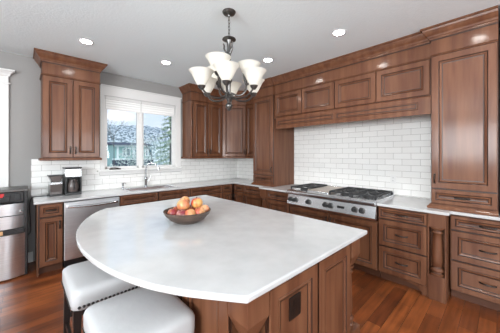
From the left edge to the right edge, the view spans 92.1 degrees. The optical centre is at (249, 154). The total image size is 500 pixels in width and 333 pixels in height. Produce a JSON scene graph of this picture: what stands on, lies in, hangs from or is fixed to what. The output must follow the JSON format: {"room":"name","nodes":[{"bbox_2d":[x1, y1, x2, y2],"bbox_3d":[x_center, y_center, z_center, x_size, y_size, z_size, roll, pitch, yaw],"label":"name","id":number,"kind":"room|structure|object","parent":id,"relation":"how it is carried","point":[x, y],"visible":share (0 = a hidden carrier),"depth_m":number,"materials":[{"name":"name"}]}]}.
{"room":"kitchen","nodes":[
{"label":"kitchen","id":0,"kind":"room"},
{"bbox_2d":[0,51,230,260],"bbox_3d":[-2.978,0.070,3.518,7.200,2.850,0.150,0,0,-43],"label":"wall","id":1,"kind":"structure","parent":0,"point":[25,84],"depth_m":3.33,"materials":[{"name":"grey paint"}]},
{"bbox_2d":[0,68,14,186],"bbox_3d":[-3.580,0.193,2.783,1.235,2.605,0.092,0,0,-43],"label":"window frame","id":2,"kind":"structure","parent":1,"relation":"in","point":[5,74],"depth_m":3.15,"materials":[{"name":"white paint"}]},
{"bbox_2d":[28,251,32,262],"bbox_3d":[-3.113,1.425,3.276,0.240,0.140,0.016,0,0,-43],"label":"baseboard","id":3,"kind":"structure","parent":1,"relation":"attached to","point":[30,254],"depth_m":3.33,"materials":[{"name":"white paint"}]},
{"bbox_2d":[33,48,107,160],"bbox_3d":[-2.587,-0.634,3.490,0.824,1.438,0.425,0,0,-43],"label":"upper cabinet","id":4,"kind":"object","parent":1,"relation":"attached to","point":[70,85],"visible":1,"depth_m":3.36,"materials":[{"name":"brown wood"}]},
{"bbox_2d":[31,158,236,195],"bbox_3d":[-1.680,0.323,4.640,3.757,0.512,0.007,0,0,-43],"label":"tile backsplash","id":5,"kind":"structure","parent":1,"relation":"attached to","point":[193,170],"depth_m":4.20,"materials":[{"name":"white tile"}]},
{"bbox_2d":[97,84,182,174],"bbox_3d":[-1.936,-0.401,4.407,1.485,1.488,0.135,0,0,-43],"label":"window","id":6,"kind":"structure","parent":1,"relation":"in","point":[129,141],"depth_m":4.33,"materials":[{"name":"white paint"}]},
{"bbox_2d":[105,96,140,112],"bbox_3d":[-2.179,-0.857,4.152,0.564,0.213,0.026,0,0,-43],"label":"window shade","id":7,"kind":"object","parent":6,"relation":"attached to","point":[113,103],"visible":1,"depth_m":4.13,"materials":[{"name":"white fabric"}]},
{"bbox_2d":[141,101,174,116],"bbox_3d":[-1.734,-0.857,4.574,0.644,0.213,0.026,0,0,-43],"label":"window shade","id":8,"kind":"object","parent":6,"relation":"attached to","point":[147,107],"visible":1,"depth_m":4.55,"materials":[{"name":"white fabric"}]},
{"bbox_2d":[179,83,222,158],"bbox_3d":[-0.991,-0.634,5.004,0.842,1.438,0.425,0,0,-43],"label":"upper cabinet","id":9,"kind":"object","parent":1,"relation":"attached to","point":[201,116],"visible":0.98,"depth_m":4.86,"materials":[{"name":"brown wood"}]},
{"bbox_2d":[222,91,245,157],"bbox_3d":[-0.336,-0.634,5.402,0.768,1.438,0.748,0,0,-43],"label":"upper cabinet","id":10,"kind":"object","parent":1,"relation":"attached to","point":[234,120],"visible":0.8,"depth_m":5.19,"materials":[{"name":"brown wood"}]},
{"bbox_2d":[0,0,499,90],"bbox_3d":[-0.034,-1.405,0.522,7.350,0.100,8.550,0,0,-43],"label":"ceiling","id":11,"kind":"structure","parent":0,"point":[133,37],"depth_m":2.57,"materials":[{"name":"white paint"}]},
{"bbox_2d":[79,38,92,44],"bbox_3d":[-1.966,-1.351,2.886,0.148,0.008,0.148,0,0,-43],"label":"recessed light","id":12,"kind":"object","parent":11,"relation":"in","point":[82,40],"visible":1,"depth_m":2.88,"materials":[{"name":"white paint"}]},
{"bbox_2d":[161,61,170,64],"bbox_3d":[-1.237,-1.351,3.550,0.148,0.008,0.148,0,0,-43],"label":"recessed light","id":13,"kind":"object","parent":11,"relation":"in","point":[162,62],"visible":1,"depth_m":3.54,"materials":[{"name":"white paint"}]},
{"bbox_2d":[189,8,266,110],"bbox_3d":[-0.199,-0.882,2.288,0.751,0.945,0.744,0,0,-43],"label":"chandelier","id":14,"kind":"object","parent":11,"relation":"hanging from","point":[221,68],"visible":1,"depth_m":2.14,"materials":[{"name":"white glass"}]},
{"bbox_2d":[263,58,272,61],"bbox_3d":[0.258,-1.351,3.457,0.148,0.008,0.148,0,0,-43],"label":"recessed light","id":15,"kind":"object","parent":11,"relation":"in","point":[265,59],"visible":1,"depth_m":3.46,"materials":[{"name":"white paint"}]},
{"bbox_2d":[332,29,345,35],"bbox_3d":[0.989,-1.351,2.677,0.148,0.008,0.148,0,0,-43],"label":"recessed light","id":16,"kind":"object","parent":11,"relation":"in","point":[339,32],"visible":1,"depth_m":2.67,"materials":[{"name":"white paint"}]},
{"bbox_2d":[0,261,499,332],"bbox_3d":[-0.034,1.545,0.522,7.350,0.100,8.550,0,0,-43],"label":"floor","id":17,"kind":"structure","parent":0,"point":[29,303],"depth_m":2.32,"materials":[{"name":"brown wood"}]},
{"bbox_2d":[0,186,27,280],"bbox_3d":[-3.003,0.958,2.977,0.381,1.075,0.409,0,0,-43],"label":"refrigerator","id":18,"kind":"object","parent":17,"relation":"on","point":[14,199],"visible":1,"depth_m":2.89,"materials":[{"name":"silver metal"}]},
{"bbox_2d":[0,227,23,235],"bbox_3d":[-2.888,0.925,2.853,0.315,0.060,0.040,0,0,-43],"label":"handle","id":19,"kind":"object","parent":18,"relation":"on","point":[11,231],"depth_m":2.87,"materials":[{"name":"black plastic"}]},
{"bbox_2d":[35,202,62,276],"bbox_3d":[-2.698,1.053,3.223,0.253,0.884,0.660,0,0,-43],"label":"base cabinet","id":20,"kind":"object","parent":17,"relation":"on","point":[48,217],"visible":0.99,"depth_m":3.02,"materials":[{"name":"brown wood"}]},
{"bbox_2d":[62,196,119,267],"bbox_3d":[-2.345,1.055,3.526,0.660,0.880,0.670,0,0,-43],"label":"dishwasher","id":21,"kind":"object","parent":17,"relation":"on","point":[76,212],"visible":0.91,"depth_m":3.20,"materials":[{"name":"silver metal"}]},
{"bbox_2d":[61,260,138,332],"bbox_3d":[-1.085,1.163,1.799,0.478,0.664,0.516,0,0,-43],"label":"counter stool","id":22,"kind":"object","parent":17,"relation":"on","point":[84,284],"visible":0.56,"depth_m":1.61,"materials":[{"name":"white leather"}]},
{"bbox_2d":[82,287,195,332],"bbox_3d":[-0.607,1.163,1.315,0.458,0.664,0.506,0,0,-43],"label":"counter stool","id":23,"kind":"object","parent":17,"relation":"on","point":[138,310],"visible":0.96,"depth_m":1.26,"materials":[{"name":"white leather"}]},
{"bbox_2d":[119,187,189,205],"bbox_3d":[-1.700,1.053,4.169,1.148,0.884,0.660,0,0,-43],"label":"base cabinet","id":24,"kind":"object","parent":17,"relation":"on","point":[132,199],"visible":0.17,"depth_m":3.91,"materials":[{"name":"brown wood"}]},
{"bbox_2d":[32,178,499,220],"bbox_3d":[0.113,0.595,2.761,3.753,0.029,5.198,0,0,-43],"label":"countertop","id":25,"kind":"structure","parent":24,"relation":"on","point":[399,202],"depth_m":3.32,"materials":[{"name":"white stone"}]},
{"bbox_2d":[28,195,47,234],"bbox_3d":[-2.927,0.834,3.340,0.238,0.532,0.157,0,0,-43],"label":"power cord","id":26,"kind":"object","parent":25,"relation":"hanging from","point":[43,195],"visible":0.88,"depth_m":3.24,"materials":[{"name":"black plastic"}]},
{"bbox_2d":[47,174,63,196],"bbox_3d":[-2.748,0.434,3.399,0.150,0.292,0.164,0,0,41],"label":"coffee grinder","id":27,"kind":"object","parent":25,"relation":"on","point":[55,184],"visible":0.99,"depth_m":3.35,"materials":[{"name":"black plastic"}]},
{"bbox_2d":[62,167,81,195],"bbox_3d":[-2.580,0.383,3.501,0.243,0.395,0.200,0,0,43],"label":"coffee maker","id":28,"kind":"object","parent":25,"relation":"on","point":[72,178],"visible":0.99,"depth_m":3.45,"materials":[{"name":"black plastic"}]},
{"bbox_2d":[123,185,176,191],"bbox_3d":[-1.716,0.683,4.157,0.806,0.214,0.376,0,0,-43],"label":"sink","id":29,"kind":"object","parent":25,"relation":"in","point":[167,186],"visible":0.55,"depth_m":4.23,"materials":[{"name":"metal"}]},
{"bbox_2d":[144,162,159,186],"bbox_3d":[-1.770,0.362,4.363,0.277,0.436,0.081,0,0,-6],"label":"faucet","id":30,"kind":"object","parent":25,"relation":"on","point":[158,168],"visible":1,"depth_m":4.33,"materials":[{"name":"silver metal"}]},
{"bbox_2d":[251,77,293,186],"bbox_3d":[0.404,-0.387,4.678,0.692,1.932,0.604,0,0,-43],"label":"tall cabinet","id":31,"kind":"object","parent":25,"relation":"on","point":[273,148],"visible":0.9,"depth_m":4.45,"materials":[{"name":"brown wood"}]},
{"bbox_2d":[286,183,393,219],"bbox_3d":[1.273,0.639,3.532,0.761,0.282,1.290,0,0,-43],"label":"gas cooktop","id":32,"kind":"object","parent":25,"relation":"in","point":[350,201],"visible":0.99,"depth_m":3.26,"materials":[{"name":"metal"}]},
{"bbox_2d":[420,5,498,216],"bbox_3d":[2.308,-0.387,2.645,0.727,1.932,0.592,0,0,-43],"label":"tall cabinet","id":33,"kind":"object","parent":25,"relation":"on","point":[464,49],"visible":1,"depth_m":2.40,"materials":[{"name":"brown wood"}]},
{"bbox_2d":[190,185,221,197],"bbox_3d":[-1.026,1.053,4.818,0.716,0.884,0.646,0,0,-43],"label":"base cabinet","id":34,"kind":"object","parent":17,"relation":"on","point":[215,191],"visible":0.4,"depth_m":4.62,"materials":[{"name":"brown wood"}]},
{"bbox_2d":[222,184,233,200],"bbox_3d":[-0.424,1.053,5.380,0.923,0.884,0.660,0,0,-43],"label":"base cabinet","id":35,"kind":"object","parent":17,"relation":"on","point":[227,189],"visible":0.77,"depth_m":4.96,"materials":[{"name":"brown wood"}]},
{"bbox_2d":[234,184,243,202],"bbox_3d":[-0.017,1.053,5.127,0.684,0.884,0.308,0,0,-43],"label":"base cabinet","id":36,"kind":"object","parent":17,"relation":"on","point":[238,189],"visible":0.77,"depth_m":4.91,"materials":[{"name":"brown wood"}]},
{"bbox_2d":[243,185,259,206],"bbox_3d":[0.295,1.053,4.798,0.684,0.884,0.591,0,0,-43],"label":"base cabinet","id":37,"kind":"object","parent":17,"relation":"on","point":[251,193],"visible":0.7,"depth_m":4.63,"materials":[{"name":"brown wood"}]},
{"bbox_2d":[260,189,267,207],"bbox_3d":[0.502,1.053,4.475,0.793,0.884,0.155,0,0,-43],"label":"pilaster","id":38,"kind":"object","parent":17,"relation":"on","point":[263,193],"visible":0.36,"depth_m":4.21,"materials":[{"name":"brown wood"}]},
{"bbox_2d":[176,238,359,332],"bbox_3d":[-0.317,1.053,2.221,1.196,0.884,2.153,0,0,-43],"label":"kitchen island","id":39,"kind":"object","parent":17,"relation":"on","point":[325,287],"visible":0.2,"depth_m":1.36,"materials":[{"name":"brown wood"}]},
{"bbox_2d":[76,195,366,303],"bbox_3d":[-0.471,0.595,2.080,1.650,0.031,2.237,0,0,-43],"label":"island countertop","id":40,"kind":"structure","parent":39,"relation":"on","point":[239,252],"depth_m":1.51,"materials":[{"name":"white stone"}]},
{"bbox_2d":[163,205,210,224],"bbox_3d":[-0.537,0.527,2.071,0.399,0.104,0.399,0,0,-43],"label":"fruit bowl","id":41,"kind":"object","parent":40,"relation":"on","point":[179,219],"visible":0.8,"depth_m":1.92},
{"bbox_2d":[167,208,177,214],"bbox_3d":[-0.645,0.492,2.014,0.092,0.092,0.091,0,0,27],"label":"apple","id":42,"kind":"object","parent":41,"relation":"in","point":[171,211],"visible":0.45,"depth_m":1.98,"materials":[{"name":"brown food"}]},
{"bbox_2d":[175,209,184,214],"bbox_3d":[-0.565,0.495,1.982,0.094,0.092,0.093,0,0,18],"label":"apple","id":43,"kind":"object","parent":41,"relation":"in","point":[181,211],"visible":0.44,"depth_m":1.95,"materials":[{"name":"brown food"}]},
{"bbox_2d":[177,199,189,210],"bbox_3d":[-0.568,0.427,2.050,0.108,0.106,0.107,0,0,12],"label":"apple","id":44,"kind":"object","parent":41,"relation":"in","point":[184,204],"visible":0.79,"depth_m":2.01,"materials":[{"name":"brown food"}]},
{"bbox_2d":[180,196,189,202],"bbox_3d":[-0.582,0.418,2.142,0.095,0.092,0.096,0,0,-21],"label":"apple","id":45,"kind":"object","parent":41,"relation":"in","point":[183,197],"visible":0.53,"depth_m":2.12,"materials":[{"name":"brown food"}]},
{"bbox_2d":[185,208,195,214],"bbox_3d":[-0.498,0.494,1.994,0.096,0.094,0.096,0,0,42],"label":"apple","id":46,"kind":"object","parent":41,"relation":"in","point":[189,211],"visible":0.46,"depth_m":1.96,"materials":[{"name":"brown food"}]},
{"bbox_2d":[191,197,202,207],"bbox_3d":[-0.464,0.416,2.101,0.101,0.101,0.101,0,0,33],"label":"apple","id":47,"kind":"object","parent":41,"relation":"in","point":[196,202],"visible":0.97,"depth_m":2.07,"materials":[{"name":"brown food"}]},
{"bbox_2d":[195,207,204,213],"bbox_3d":[-0.431,0.490,2.041,0.094,0.094,0.093,0,0,24],"label":"apple","id":48,"kind":"object","parent":41,"relation":"in","point":[198,210],"visible":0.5,"depth_m":2.01,"materials":[{"name":"brown food"}]},
{"bbox_2d":[201,205,208,211],"bbox_3d":[-0.406,0.485,2.126,0.098,0.096,0.098,0,0,-4],"label":"apple","id":49,"kind":"object","parent":41,"relation":"in","point":[205,207],"visible":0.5,"depth_m":2.09,"materials":[{"name":"brown food"}]},
{"bbox_2d":[289,291,300,321],"bbox_3d":[0.242,0.810,1.285,0.100,0.120,0.009,0,0,-43],"label":"island outlet","id":50,"kind":"object","parent":39,"relation":"attached to","point":[294,301],"visible":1,"depth_m":1.28,"materials":[{"name":"black plastic"}]},
{"bbox_2d":[267,190,289,212],"bbox_3d":[0.730,1.053,4.251,0.806,0.884,0.478,0,0,-43],"label":"base cabinet","id":51,"kind":"object","parent":17,"relation":"on","point":[276,200],"visible":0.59,"depth_m":3.99,"materials":[{"name":"brown wood"}]},
{"bbox_2d":[290,205,380,276],"bbox_3d":[1.341,1.149,3.597,0.820,0.692,1.298,0,0,-43],"label":"base cabinet","id":52,"kind":"object","parent":17,"relation":"on","point":[367,261],"visible":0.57,"depth_m":3.01,"materials":[{"name":"brown wood"}]},
{"bbox_2d":[379,206,427,296],"bbox_3d":[1.962,1.053,2.951,0.806,0.884,0.479,0,0,-43],"label":"base cabinet","id":53,"kind":"object","parent":17,"relation":"on","point":[403,234],"visible":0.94,"depth_m":2.67,"materials":[{"name":"brown wood"}]},
{"bbox_2d":[428,213,450,303],"bbox_3d":[2.175,1.053,2.711,0.793,0.884,0.155,0,0,-43],"label":"pilaster","id":54,"kind":"object","parent":17,"relation":"on","point":[439,290],"visible":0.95,"depth_m":2.46,"materials":[{"name":"brown wood"}]},
{"bbox_2d":[450,214,499,310],"bbox_3d":[2.483,1.053,2.501,0.672,0.884,0.556,0,0,-43],"label":"base cabinet","id":55,"kind":"object","parent":17,"relation":"on","point":[474,242],"visible":0.98,"depth_m":2.36,"materials":[{"name":"brown wood"}]},
{"bbox_2d":[242,33,499,206],"bbox_3d":[2.579,0.070,2.999,0.150,2.850,8.550,0,0,-43],"label":"wall","id":56,"kind":"structure","parent":0,"point":[499,33],"depth_m":2.68,"materials":[{"name":"grey paint"}]},
{"bbox_2d":[245,90,252,157],"bbox_3d":[0.176,-0.634,5.112,0.425,1.438,0.493,0,0,-43],"label":"upper cabinet","id":57,"kind":"object","parent":56,"relation":"attached to","point":[249,104],"visible":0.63,"depth_m":5.13,"materials":[{"name":"brown wood"}]},
{"bbox_2d":[237,114,430,198],"bbox_3d":[1.055,-0.033,4.491,0.007,1.224,3.972,0,0,-43],"label":"tile backsplash","id":58,"kind":"structure","parent":56,"relation":"attached to","point":[360,154],"depth_m":3.70,"materials":[{"name":"white tile"}]},
{"bbox_2d":[390,175,395,183],"bbox_3d":[2.043,0.355,3.436,0.009,0.116,0.072,0,0,-43],"label":"wall outlet","id":59,"kind":"object","parent":58,"relation":"attached to","point":[392,177],"visible":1,"depth_m":3.43,"materials":[{"name":"white paint"}]},
{"bbox_2d":[271,32,430,128],"bbox_3d":[1.399,-0.899,3.642,0.675,0.908,2.262,0,0,-43],"label":"upper cabinet","id":60,"kind":"object","parent":56,"relation":"attached to","point":[390,79],"visible":0.91,"depth_m":3.18,"materials":[{"name":"brown wood"}]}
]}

